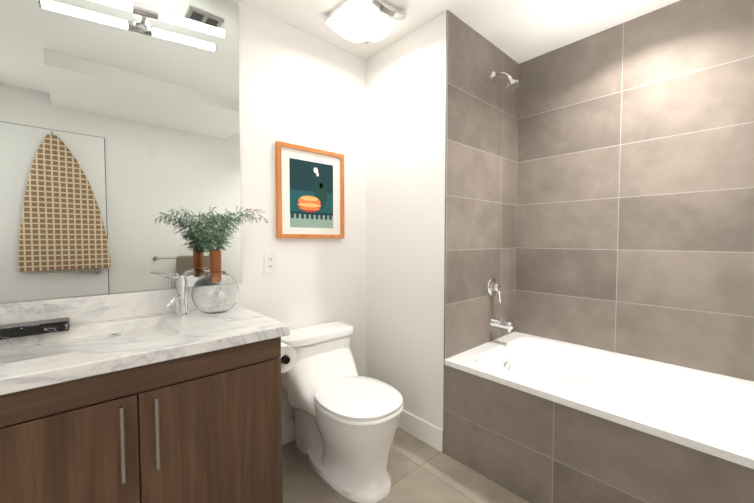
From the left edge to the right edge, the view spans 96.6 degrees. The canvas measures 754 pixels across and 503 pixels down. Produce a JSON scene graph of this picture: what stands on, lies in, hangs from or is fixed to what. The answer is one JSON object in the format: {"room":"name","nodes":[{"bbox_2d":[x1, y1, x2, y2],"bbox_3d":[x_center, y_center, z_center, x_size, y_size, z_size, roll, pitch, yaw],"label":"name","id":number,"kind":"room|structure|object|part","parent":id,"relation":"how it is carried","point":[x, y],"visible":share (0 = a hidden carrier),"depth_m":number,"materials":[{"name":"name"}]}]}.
{"room":"bathroom","nodes":[
{"label":"bathroom","id":0,"kind":"room"},
{"bbox_2d":[6,0,365,422],"bbox_3d":[-0.882,-0.075,1.678,3.920,2.410,0.100,-2,3,-42],"label":"wall","id":1,"kind":"structure","parent":0,"point":[299,87],"depth_m":1.98,"materials":[{"name":"paint"}]},
{"bbox_2d":[0,287,195,324],"bbox_3d":[-1.430,0.242,1.110,1.890,0.108,0.020,-2,3,-42],"label":"backsplash","id":2,"kind":"structure","parent":1,"relation":"attached to","point":[82,309],"depth_m":1.36,"materials":[{"name":"white stone"}]},
{"bbox_2d":[0,0,241,302],"bbox_3d":[-1.424,-0.526,1.097,1.920,1.425,0.006,-2,3,-42],"label":"mirror","id":3,"kind":"object","parent":1,"relation":"attached to","point":[119,133],"visible":1,"depth_m":1.39,"materials":[{"name":"silver mirror"}]},
{"bbox_2d":[91,0,226,37],"bbox_3d":[-0.979,-0.996,1.411,0.644,0.102,0.097,-2,3,-42],"label":"sconce","id":4,"kind":"object","parent":3,"relation":"attached to","point":[142,12],"visible":1,"depth_m":1.43,"materials":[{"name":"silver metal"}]},
{"bbox_2d":[264,252,276,273],"bbox_3d":[-0.593,0.063,1.871,0.072,0.118,0.008,-2,3,-42],"label":"electrical outlet","id":5,"kind":"object","parent":1,"relation":"attached to","point":[270,262],"visible":1,"depth_m":1.87,"materials":[{"name":"white plastic"}]},
{"bbox_2d":[282,419,294,445],"bbox_3d":[-0.411,1.054,2.068,0.915,0.125,0.016,-2,3,-42],"label":"baseboard","id":6,"kind":"structure","parent":1,"relation":"attached to","point":[288,431],"depth_m":1.96,"materials":[{"name":"white paint"}]},
{"bbox_2d":[275,141,343,237],"bbox_3d":[-0.389,-0.348,2.026,0.455,0.535,0.029,-2,3,-42],"label":"picture frame","id":7,"kind":"object","parent":1,"relation":"attached to","point":[309,192],"visible":1,"depth_m":2.00,"materials":[{"name":"brown wood"}]},
{"bbox_2d":[282,427,528,502],"bbox_3d":[-0.111,1.211,0.872,3.920,0.100,2.400,-2,3,-42],"label":"floor","id":8,"kind":"structure","parent":0,"point":[419,471],"depth_m":1.65,"materials":[{"name":"tile"}]},
{"bbox_2d":[0,331,289,502],"bbox_3d":[-1.236,0.750,0.907,1.840,0.820,0.608,-2,3,-42],"label":"bathroom vanity","id":9,"kind":"object","parent":8,"relation":"on","point":[139,397],"depth_m":1.03,"materials":[{"name":"brown wood"}]},
{"bbox_2d":[0,303,289,386],"bbox_3d":[-1.239,0.364,0.904,1.890,0.122,0.588,-2,3,-42],"label":"countertop","id":10,"kind":"structure","parent":9,"relation":"on","point":[109,342],"depth_m":1.18,"materials":[{"name":"white stone"}]},
{"bbox_2d":[0,317,69,339],"bbox_3d":[-1.337,0.277,1.098,0.490,0.036,0.080,-2,3,-42],"label":"marble tray","id":11,"kind":"object","parent":10,"relation":"on","point":[15,330],"visible":0.94,"depth_m":1.18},
{"bbox_2d":[162,276,188,314],"bbox_3d":[-0.882,0.192,1.474,0.112,0.177,0.096,-2,3,-42],"label":"faucet","id":12,"kind":"object","parent":10,"relation":"on","point":[180,298],"visible":1,"depth_m":1.49,"materials":[{"name":"silver metal"}]},
{"bbox_2d":[164,206,268,313],"bbox_3d":[-0.712,0.033,1.524,0.413,0.491,0.262,-2,3,-42],"label":"vase","id":13,"kind":"object","parent":10,"relation":"on","point":[215,289],"visible":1,"depth_m":1.50,"materials":[{"name":"clear glass"}]},
{"bbox_3d":[-0.740,0.068,1.542,0.084,0.145,0.084,-2,3,-42],"label":"copper stem","id":14,"kind":"part","parent":13,"relation":"part of","materials":[{"name":"brown"}]},
{"bbox_2d":[279,342,296,372],"bbox_3d":[-0.444,0.465,1.492,0.131,0.114,0.163,-2,3,-42],"label":"toilet paper","id":15,"kind":"object","parent":9,"relation":"attached to","point":[288,357],"visible":0.48,"depth_m":1.46,"materials":[{"name":"white paper"}]},
{"bbox_2d":[281,321,402,502],"bbox_3d":[-0.190,0.793,1.764,0.483,0.669,0.740,-2,3,-42],"label":"toilet","id":16,"kind":"object","parent":8,"relation":"on","point":[346,417],"visible":0.98,"depth_m":1.64,"materials":[{"name":"white ceramic"}]},
{"bbox_2d":[443,332,753,502],"bbox_3d":[1.186,0.869,1.576,0.832,0.530,1.520,-2,3,-42],"label":"bathtub","id":17,"kind":"object","parent":8,"relation":"on","point":[531,418],"visible":1,"depth_m":1.54,"materials":[{"name":"white ceramic"}]},
{"bbox_2d":[366,12,445,429],"bbox_3d":[0.489,-0.102,2.398,0.920,2.410,0.670,-2,3,-42],"label":"wall","id":18,"kind":"structure","parent":0,"point":[405,147],"depth_m":2.04,"materials":[{"name":"paint"}]},
{"bbox_2d":[397,410,442,451],"bbox_3d":[0.147,1.052,2.121,0.016,0.125,0.654,-2,3,-42],"label":"baseboard","id":19,"kind":"structure","parent":18,"relation":"attached to","point":[428,433],"depth_m":1.98,"materials":[{"name":"white paint"}]},
{"bbox_2d":[443,10,518,444],"bbox_3d":[0.678,-0.091,2.111,0.824,2.410,0.010,-2,3,-42],"label":"wall tile","id":20,"kind":"structure","parent":18,"relation":"attached to","point":[481,130],"depth_m":2.03,"materials":[{"name":"grey tile"}]},
{"bbox_2d":[487,278,500,302],"bbox_3d":[0.762,0.249,2.154,0.116,0.159,0.055,-2,3,-42],"label":"shower valve","id":21,"kind":"object","parent":20,"relation":"attached to","point":[493,286],"visible":1,"depth_m":2.14,"materials":[{"name":"silver metal"}]},
{"bbox_2d":[489,317,513,331],"bbox_3d":[0.790,0.459,2.130,0.060,0.080,0.140,-2,3,-42],"label":"tub spout","id":22,"kind":"object","parent":20,"relation":"attached to","point":[502,323],"visible":1,"depth_m":2.11,"materials":[{"name":"silver metal"}]},
{"bbox_2d":[490,71,519,91],"bbox_3d":[0.786,-1.048,2.050,0.086,0.157,0.170,-2,3,-42],"label":"shower head","id":23,"kind":"object","parent":20,"relation":"attached to","point":[512,85],"visible":1,"depth_m":2.03},
{"bbox_2d":[237,0,679,63],"bbox_3d":[-0.111,-1.298,0.779,3.920,0.100,2.400,-2,3,-42],"label":"ceiling","id":24,"kind":"structure","parent":0,"point":[519,31],"depth_m":1.86,"materials":[{"name":"paint"}]},
{"bbox_2d":[323,0,406,43],"bbox_3d":[-0.066,-1.237,1.806,0.300,0.095,0.342,-2,3,-42],"label":"ceiling light","id":25,"kind":"object","parent":24,"relation":"attached to","point":[366,21],"visible":1,"depth_m":1.77,"materials":[{"name":"white glass"}]},
{"bbox_2d":[515,0,753,381],"bbox_3d":[1.564,-0.080,1.820,0.100,2.410,1.630,-2,3,-42],"label":"wall","id":26,"kind":"structure","parent":0,"point":[635,202],"depth_m":1.84,"materials":[{"name":"tile"}]}
]}

